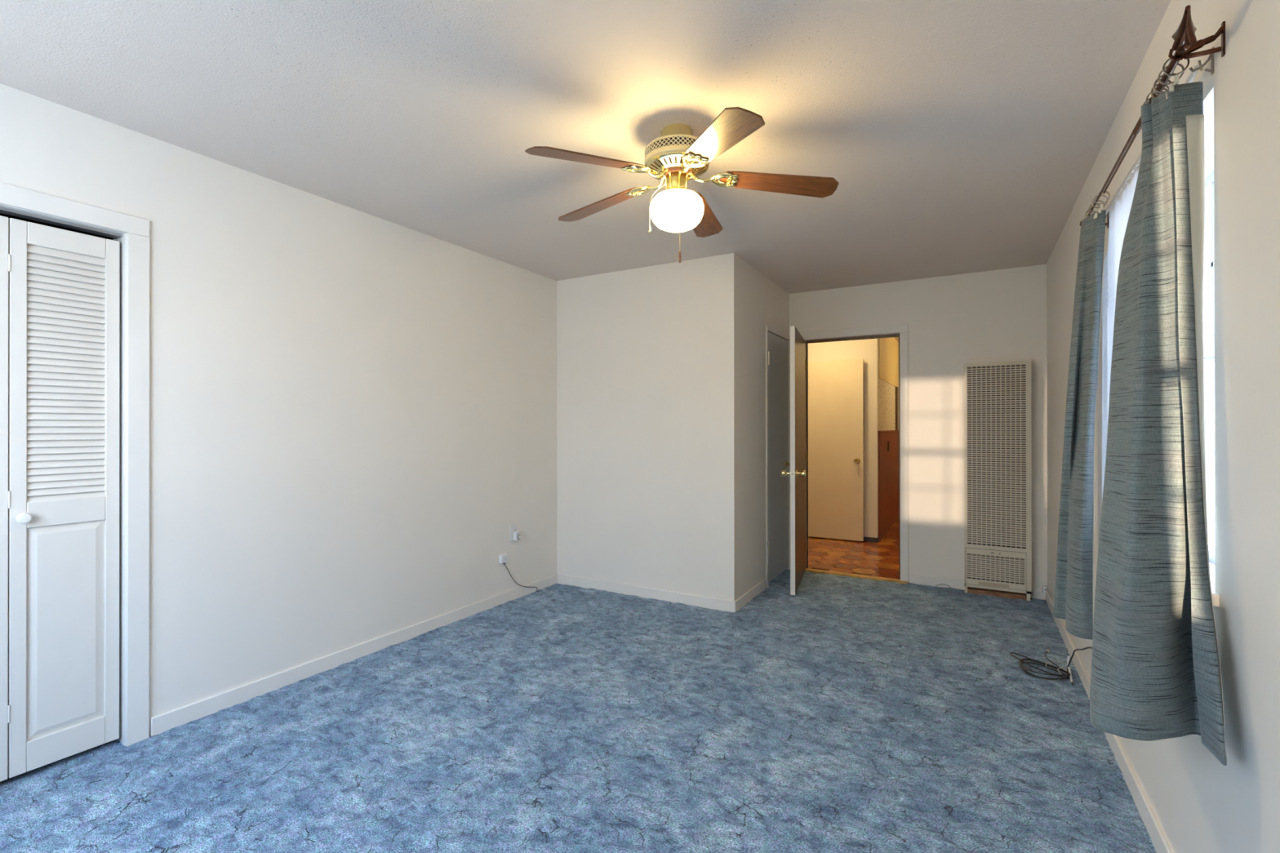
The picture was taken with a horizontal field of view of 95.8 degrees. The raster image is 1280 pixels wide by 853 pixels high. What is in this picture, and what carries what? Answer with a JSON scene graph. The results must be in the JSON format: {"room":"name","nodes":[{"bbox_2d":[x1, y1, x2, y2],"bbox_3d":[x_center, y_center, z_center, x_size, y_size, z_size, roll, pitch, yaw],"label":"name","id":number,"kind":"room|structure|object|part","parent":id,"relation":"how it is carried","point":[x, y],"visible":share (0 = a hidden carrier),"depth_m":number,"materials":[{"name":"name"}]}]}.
{"room":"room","nodes":[
{"label":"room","id":0,"kind":"room"},
{"bbox_2d":[0,83,557,736],"bbox_3d":[-2.040,0.053,2.912,0.620,2.490,4.481,0,0,30],"label":"wall","id":1,"kind":"structure","parent":0,"point":[353,412],"depth_m":2.91,"materials":[{"name":"paint"}]},
{"bbox_2d":[0,215,119,782],"bbox_3d":[-2.209,0.250,2.028,0.062,1.968,0.606,0,0,30],"label":"door","id":2,"kind":"structure","parent":1,"relation":"in","point":[60,289],"depth_m":2.14,"materials":[{"name":"paint"}]},
{"bbox_3d":[-2.181,0.324,2.048,0.034,0.041,0.041,0,0,30],"label":"knob","id":3,"kind":"part","parent":2,"relation":"part of","materials":[{"name":"paint"}]},
{"bbox_3d":[-2.144,0.746,2.165,0.008,0.764,0.216,0,0,30],"label":"raised panel","id":4,"kind":"part","parent":2,"relation":"part of","materials":[{"name":"paint"}]},
{"bbox_2d":[0,206,121,238],"bbox_3d":[-2.236,-0.762,2.049,0.047,0.012,0.615,0,0,30],"label":"track","id":5,"kind":"object","parent":1,"relation":"attached to","point":[2,210],"visible":1,"depth_m":2.15,"materials":[{"name":"grey metal"}]},
{"bbox_2d":[0,182,150,746],"bbox_3d":[-2.237,0.213,2.049,0.133,2.106,0.766,0,0,30],"label":"door frame","id":6,"kind":"structure","parent":1,"relation":"attached to","point":[134,427],"depth_m":2.31,"materials":[{"name":"paint"}]},
{"bbox_2d":[150,573,557,736],"bbox_3d":[-1.329,1.228,3.519,0.012,0.080,2.679,0,0,30],"label":"baseboard","id":7,"kind":"structure","parent":1,"relation":"attached to","point":[162,722],"depth_m":2.96,"materials":[{"name":"paint"}]},
{"bbox_2d":[510,523,520,541],"bbox_3d":[-0.907,0.774,4.226,0.046,0.120,0.077,0,0,30],"label":"wall outlet","id":8,"kind":"object","parent":1,"relation":"attached to","point":[515,535],"visible":1,"depth_m":4.22,"materials":[{"name":"white plastic"}]},
{"bbox_3d":[-0.926,0.774,4.233,0.006,0.120,0.070,0,0,30],"label":"plate","id":9,"kind":"part","parent":8,"relation":"part of","materials":[{"name":"white plastic"}]},
{"bbox_2d":[498,553,537,591],"bbox_3d":[-0.888,1.085,4.266,0.033,0.343,0.393,0,0,31],"label":"phone jack","id":10,"kind":"object","parent":1,"relation":"attached to","point":[503,558],"visible":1,"depth_m":4.12,"materials":[{"name":"white plastic"}]},
{"bbox_3d":[-0.878,1.116,4.281,0.018,0.280,0.357,0,0,32],"label":"cord","id":11,"kind":"part","parent":10,"relation":"part of","materials":[{"name":"grey plastic"}]},
{"bbox_2d":[0,517,1156,852],"bbox_3d":[1.523,1.282,5.162,4.553,0.054,11.720,0,0,30],"label":"floor","id":12,"kind":"structure","parent":0,"point":[840,713],"depth_m":2.28,"materials":[{"name":"blue carpet"}]},
{"bbox_2d":[804,568,908,583],"bbox_3d":[1.789,1.259,4.883,0.870,0.020,0.070,0,0,30],"label":"threshold","id":13,"kind":"object","parent":12,"relation":"on","point":[815,571],"visible":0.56,"depth_m":4.84,"materials":[{"name":"brown wood"}]},
{"bbox_2d":[1031,585,1047,597],"bbox_3d":[2.909,1.204,4.217,0.093,0.096,0.031,0,0,30],"label":"cable jack","id":14,"kind":"object","parent":12,"relation":"on","point":[1045,588],"visible":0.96,"depth_m":4.19,"materials":[{"name":"white plastic"}]},
{"bbox_2d":[1009,646,1092,685],"bbox_3d":[2.026,1.082,2.749,0.251,0.341,1.000,0,0,17],"label":"coiled cable","id":15,"kind":"object","parent":12,"relation":"on","point":[1068,673],"visible":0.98,"depth_m":2.95,"materials":[{"name":"black plastic"}]},
{"bbox_2d":[0,0,1171,342],"bbox_3d":[1.521,-1.241,5.149,4.750,0.120,11.950,0,0,30],"label":"ceiling","id":16,"kind":"structure","parent":0,"point":[956,136],"depth_m":2.14,"materials":[{"name":"white paint"}]},
{"bbox_2d":[524,106,839,262],"bbox_3d":[0.135,-0.905,2.357,1.209,0.560,1.216,0,0,30],"label":"ceiling fan","id":17,"kind":"object","parent":16,"relation":"hanging from","point":[677,157],"visible":1,"depth_m":2.25,"materials":[{"name":"brown wood"}]},
{"bbox_3d":[-0.188,-0.968,2.094,0.462,0.006,0.136,-8,17,-34],"label":"blade","id":18,"kind":"part","parent":17,"relation":"part of","materials":[{"name":"brown wood"}]},
{"bbox_3d":[-0.175,-0.982,2.572,0.462,0.006,0.136,-6,9,37],"label":"blade","id":19,"kind":"part","parent":17,"relation":"part of","materials":[{"name":"brown wood"}]},
{"bbox_3d":[0.148,-1.036,2.323,0.224,0.022,0.224,0,0,30],"label":"motor","id":20,"kind":"part","parent":17,"relation":"part of","materials":[{"name":"white"}]},
{"bbox_3d":[0.148,-0.860,2.322,0.217,0.142,0.217,0,0,30],"label":"lamp shade","id":21,"kind":"part","parent":17,"relation":"part of","materials":[{"name":"white glass"}]},
{"bbox_3d":[0.139,-0.821,2.239,0.015,0.301,0.074,0,0,-12],"label":"pull chain","id":22,"kind":"part","parent":17,"relation":"part of","materials":[{"name":"gold metal"}]},
{"bbox_3d":[0.283,-0.984,2.708,0.136,0.006,0.462,-11,-8,18],"label":"blade","id":23,"kind":"part","parent":17,"relation":"part of","materials":[{"name":"brown wood"}]},
{"bbox_3d":[0.263,-0.961,1.934,0.136,0.006,0.462,11,4,-18],"label":"blade","id":24,"kind":"part","parent":17,"relation":"part of","materials":[{"name":"brown wood"}]},
{"bbox_3d":[0.554,-0.971,2.313,0.462,0.006,0.136,6,-9,1],"label":"blade","id":25,"kind":"part","parent":17,"relation":"part of","materials":[{"name":"brown wood"}]},
{"bbox_2d":[556,253,740,600],"bbox_3d":[-0.038,0.044,4.396,1.630,2.470,0.120,0,0,30],"label":"wall","id":26,"kind":"structure","parent":0,"point":[648,358],"depth_m":4.26,"materials":[{"name":"paint"}]},
{"bbox_2d":[557,573,735,612],"bbox_3d":[-0.007,1.229,4.301,1.510,0.080,0.012,0,0,30],"label":"baseboard","id":27,"kind":"structure","parent":26,"relation":"attached to","point":[713,603],"depth_m":4.25,"materials":[{"name":"paint"}]},
{"bbox_2d":[739,257,789,596],"bbox_3d":[0.811,0.044,4.714,0.470,2.470,1.272,0,0,30],"label":"wall","id":28,"kind":"structure","parent":0,"point":[763,303],"depth_m":4.32,"materials":[{"name":"paint"}]},
{"bbox_2d":[734,578,765,611],"bbox_3d":[0.813,1.228,4.226,0.012,0.080,0.672,0,0,30],"label":"baseboard","id":29,"kind":"structure","parent":28,"relation":"attached to","point":[760,587],"depth_m":4.20,"materials":[{"name":"paint"}]},
{"bbox_2d":[765,541,769,586],"bbox_3d":[0.993,1.077,4.508,0.023,0.358,0.057,0,0,30],"label":"cable","id":30,"kind":"object","parent":28,"relation":"hanging from","point":[766,542],"visible":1,"depth_m":4.51,"materials":[{"name":"white plastic"}]},
{"bbox_2d":[765,325,790,587],"bbox_3d":[1.111,0.238,4.873,0.133,2.063,0.684,0,0,30],"label":"door frame","id":31,"kind":"structure","parent":28,"relation":"attached to","point":[768,329],"depth_m":4.56,"materials":[{"name":"paint"}]},
{"bbox_2d":[768,332,789,582],"bbox_3d":[1.158,0.246,4.846,0.066,1.998,0.608,0,0,30],"label":"door","id":32,"kind":"structure","parent":28,"relation":"in","point":[778,347],"depth_m":4.84,"materials":[{"name":"white paint"}]},
{"bbox_2d":[781,325,807,595],"bbox_3d":[1.254,0.252,4.683,0.183,1.993,0.849,0,0,17],"label":"door","id":33,"kind":"structure","parent":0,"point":[797,473],"depth_m":4.46,"materials":[{"name":"paint"}]},
{"bbox_3d":[1.102,0.353,4.362,0.072,0.062,0.062,0,0,21],"label":"knob","id":34,"kind":"part","parent":33,"relation":"part of","materials":[{"name":"gold metal"}]},
{"bbox_3d":[1.130,0.353,4.284,0.024,0.056,0.002,0,0,21],"label":"latch plate","id":35,"kind":"part","parent":33,"relation":"part of","materials":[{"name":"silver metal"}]},
{"bbox_3d":[1.203,0.353,4.323,0.072,0.062,0.062,0,0,21],"label":"knob","id":36,"kind":"part","parent":33,"relation":"part of","materials":[{"name":"gold metal"}]},
{"bbox_2d":[808,338,879,537],"bbox_3d":[1.515,0.048,6.975,2.527,2.470,0.120,0,0,30],"label":"wall","id":37,"kind":"structure","parent":0,"point":[867,350],"depth_m":6.35,"materials":[{"name":"beige paint"}]},
{"bbox_2d":[808,359,863,541],"bbox_3d":[2.080,0.258,6.485,0.794,1.983,0.143,0,0,30],"label":"door","id":38,"kind":"structure","parent":37,"relation":"in","point":[835,388],"depth_m":6.43,"materials":[{"name":"beige paint"}]},
{"bbox_3d":[2.354,0.376,6.288,0.062,0.062,0.072,0,0,30],"label":"knob","id":39,"kind":"part","parent":38,"relation":"part of","materials":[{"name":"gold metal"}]},
{"bbox_2d":[863,536,879,542],"bbox_3d":[1.501,1.238,6.934,2.539,0.050,0.062,0,0,30],"label":"baseboard","id":40,"kind":"structure","parent":37,"relation":"attached to","point":[865,539],"depth_m":6.31,"materials":[{"name":"grey plastic"}]},
{"bbox_2d":[878,337,898,431],"bbox_3d":[3.640,0.049,8.267,0.127,2.470,4.230,0,0,30],"label":"wall","id":41,"kind":"structure","parent":0,"point":[888,348],"depth_m":7.12,"materials":[{"name":"beige paint"}]},
{"bbox_2d":[877,430,898,542],"bbox_3d":[3.682,0.657,8.196,0.028,1.213,4.310,0,0,30],"label":"wainscot","id":42,"kind":"structure","parent":41,"relation":"attached to","point":[888,461],"depth_m":6.97,"materials":[{"name":"brown wood"}]},
{"bbox_2d":[895,386,897,430],"bbox_3d":[3.497,-0.243,7.883,0.018,0.587,0.160,0,0,30],"label":"trim","id":43,"kind":"structure","parent":41,"relation":"attached to","point":[896,388],"depth_m":7.81,"materials":[{"name":"brown wood"}]},
{"bbox_2d":[789,264,1047,589],"bbox_3d":[1.528,0.044,5.106,4.400,2.470,0.120,0,0,30],"label":"wall","id":44,"kind":"structure","parent":0,"point":[953,322],"depth_m":4.54,"materials":[{"name":"paint"}]},
{"bbox_2d":[805,333,900,579],"bbox_3d":[1.806,0.250,4.938,0.769,2.018,0.013,0,0,30],"label":"door stop","id":45,"kind":"object","parent":44,"relation":"attached to","point":[807,342],"visible":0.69,"depth_m":5.03,"materials":[{"name":"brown wood"}]},
{"bbox_2d":[800,324,908,581],"bbox_3d":[1.807,0.224,4.939,0.889,2.090,0.133,0,0,30],"label":"door frame","id":46,"kind":"structure","parent":44,"relation":"attached to","point":[902,330],"depth_m":4.68,"materials":[{"name":"paint"}]},
{"bbox_2d":[908,573,1045,599],"bbox_3d":[2.565,1.227,4.437,0.918,0.080,0.012,0,0,30],"label":"baseboard","id":47,"kind":"structure","parent":44,"relation":"attached to","point":[914,579],"depth_m":4.54,"materials":[{"name":"paint"}]},
{"bbox_2d":[964,360,1031,600],"bbox_3d":[2.667,0.393,4.327,0.424,1.743,0.104,0,0,30],"label":"wall heater","id":48,"kind":"object","parent":44,"relation":"attached to","point":[997,482],"visible":1,"depth_m":4.29,"materials":[{"name":"metal"}]},
{"bbox_3d":[2.634,1.054,4.289,0.380,0.272,0.007,0,0,30],"label":"access panel","id":49,"kind":"part","parent":48,"relation":"part of","materials":[{"name":"metal"}]},
{"bbox_3d":[2.660,1.247,4.327,0.369,0.036,0.082,0,0,30],"label":"board","id":50,"kind":"part","parent":48,"relation":"part of","materials":[{"name":"brown wood"}]},
{"bbox_2d":[1046,0,1279,852],"bbox_3d":[1.646,0.038,1.698,0.200,2.470,6.020,0,0,30],"label":"wall","id":51,"kind":"structure","parent":0,"point":[1200,804],"depth_m":1.24,"materials":[{"name":"paint"}]},
{"bbox_2d":[1045,590,1173,852],"bbox_3d":[1.540,1.223,1.722,0.012,0.080,5.721,0,0,30],"label":"baseboard","id":52,"kind":"structure","parent":51,"relation":"attached to","point":[1161,845],"depth_m":2.03,"materials":[{"name":"paint"}]},
{"bbox_2d":[1096,160,1140,558],"bbox_3d":[1.645,-0.107,1.954,0.027,1.431,1.065,0,0,30],"label":"window","id":53,"kind":"structure","parent":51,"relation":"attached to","point":[1119,211],"depth_m":2.16,"materials":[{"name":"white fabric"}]},
{"bbox_2d":[1080,4,1225,228],"bbox_3d":[1.521,-0.847,1.786,0.104,0.086,1.433,0,0,30],"label":"curtain rod","id":54,"kind":"object","parent":51,"relation":"attached to","point":[1185,42],"visible":0.77,"depth_m":1.29,"materials":[{"name":"brown metal"}]},
{"bbox_2d":[1088,204,1100,219],"bbox_3d":[1.723,-0.811,2.190,0.047,0.065,0.010,-2,0,7],"label":"curtain ring","id":55,"kind":"object","parent":54,"relation":"hanging from","point":[1096,204],"visible":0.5,"depth_m":2.19,"materials":[{"name":"silver metal"}]},
{"bbox_2d":[1088,200,1104,218],"bbox_3d":[1.706,-0.811,2.160,0.010,0.065,0.047,0,0,-43],"label":"curtain ring","id":56,"kind":"object","parent":54,"relation":"hanging from","point":[1095,213],"visible":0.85,"depth_m":2.16,"materials":[{"name":"silver metal"}]},
{"bbox_2d":[1091,195,1107,213],"bbox_3d":[1.678,-0.812,2.112,0.047,0.065,0.010,0,0,37],"label":"curtain ring","id":57,"kind":"object","parent":54,"relation":"hanging from","point":[1100,210],"visible":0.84,"depth_m":2.11,"materials":[{"name":"silver metal"}]},
{"bbox_2d":[1093,191,1110,209],"bbox_3d":[1.659,-0.812,2.077,0.010,0.065,0.047,0,-1,-35],"label":"curtain ring","id":58,"kind":"object","parent":54,"relation":"hanging from","point":[1108,193],"visible":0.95,"depth_m":2.07,"materials":[{"name":"silver metal"}]},
{"bbox_2d":[1145,88,1167,103],"bbox_3d":[1.307,-0.821,1.460,0.047,0.065,0.010,0,0,38],"label":"curtain ring","id":59,"kind":"object","parent":54,"relation":"hanging from","point":[1165,89],"visible":0.25,"depth_m":1.47,"materials":[{"name":"silver metal"}]},
{"bbox_2d":[1151,83,1168,97],"bbox_3d":[1.295,-0.821,1.439,0.047,0.065,0.010,0,0,3],"label":"curtain ring","id":60,"kind":"object","parent":54,"relation":"hanging from","point":[1166,86],"visible":0.24,"depth_m":1.44,"materials":[{"name":"silver metal"}]},
{"bbox_2d":[1152,80,1171,96],"bbox_3d":[1.284,-0.822,1.420,0.047,0.065,0.010,-2,0,4],"label":"curtain ring","id":61,"kind":"object","parent":54,"relation":"hanging from","point":[1169,81],"visible":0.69,"depth_m":1.42,"materials":[{"name":"silver metal"}]},
{"bbox_2d":[1153,72,1177,99],"bbox_3d":[1.272,-0.822,1.400,0.046,0.065,0.010,0,0,42],"label":"curtain ring","id":62,"kind":"object","parent":54,"relation":"hanging from","point":[1161,76],"visible":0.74,"depth_m":1.41,"materials":[{"name":"silver metal"}]},
{"bbox_2d":[1157,63,1184,93],"bbox_3d":[1.253,-0.822,1.365,0.010,0.065,0.047,0,0,-41],"label":"curtain ring","id":63,"kind":"object","parent":54,"relation":"hanging from","point":[1171,89],"visible":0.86,"depth_m":1.36,"materials":[{"name":"silver metal"}]},
{"bbox_2d":[1162,57,1189,84],"bbox_3d":[1.234,-0.823,1.333,0.047,0.065,0.010,-2,-1,37],"label":"curtain ring","id":64,"kind":"object","parent":54,"relation":"hanging from","point":[1176,75],"visible":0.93,"depth_m":1.33,"materials":[{"name":"silver metal"}]},
{"bbox_2d":[1105,46,1213,218],"bbox_3d":[1.577,-0.842,1.823,0.042,0.060,1.132,0,0,30],"label":"rod","id":65,"kind":"object","parent":51,"relation":"attached to","point":[1193,72],"visible":0.58,"depth_m":1.38,"materials":[{"name":"metal"}]},
{"bbox_2d":[1053,209,1106,639],"bbox_3d":[1.609,-0.066,2.117,0.133,1.488,0.649,0,0,43],"label":"curtain","id":66,"kind":"object","parent":65,"relation":"hanging from","point":[1073,599],"visible":1,"depth_m":2.08,"materials":[{"name":"fabric"}]},
{"bbox_2d":[1089,81,1226,765],"bbox_3d":[1.310,-0.067,1.490,0.231,1.488,0.689,0,0,42],"label":"curtain","id":67,"kind":"object","parent":65,"relation":"hanging from","point":[1156,673],"visible":1,"depth_m":1.34,"materials":[{"name":"fabric"}]},
{"bbox_2d":[1204,192,1211,249],"bbox_3d":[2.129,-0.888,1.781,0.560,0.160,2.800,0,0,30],"label":"window","id":68,"kind":"structure","parent":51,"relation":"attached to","point":[1207,236],"depth_m":2.58,"materials":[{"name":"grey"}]},
{"bbox_2d":[1203,144,1214,564],"bbox_3d":[1.720,-0.187,1.737,0.090,1.194,1.014,0,0,30],"label":"window","id":69,"kind":"structure","parent":51,"relation":"in","point":[1209,344],"depth_m":1.73,"materials":[{"name":"paint"}]},
{"bbox_3d":[1.728,-0.487,1.732,0.030,0.575,0.970,0,0,30],"label":"sash","id":70,"kind":"part","parent":69,"relation":"part of","materials":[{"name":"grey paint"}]},
{"bbox_3d":[1.698,0.071,1.749,0.030,0.640,0.970,0,0,30],"label":"sash","id":71,"kind":"part","parent":69,"relation":"part of","materials":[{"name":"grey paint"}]},
{"bbox_3d":[1.720,-0.187,1.737,0.090,1.194,1.014,0,0,30],"label":"frame","id":72,"kind":"part","parent":69,"relation":"part of","materials":[{"name":"paint"}]},
{"bbox_2d":[1208,561,1219,607],"bbox_3d":[1.624,0.396,1.787,0.128,0.030,1.145,0,0,30],"label":"window sill","id":73,"kind":"structure","parent":51,"relation":"attached to","point":[1215,598],"depth_m":1.36,"materials":[{"name":"paint"}]},
{"label":"outside","id":74,"kind":"structure","parent":0,"visible":0},
{"bbox_2d":[1207,505,1214,547],"bbox_3d":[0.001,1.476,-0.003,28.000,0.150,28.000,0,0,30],"label":"window","id":75,"kind":"structure","parent":74,"point":[1211,508],"depth_m":8.19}
]}

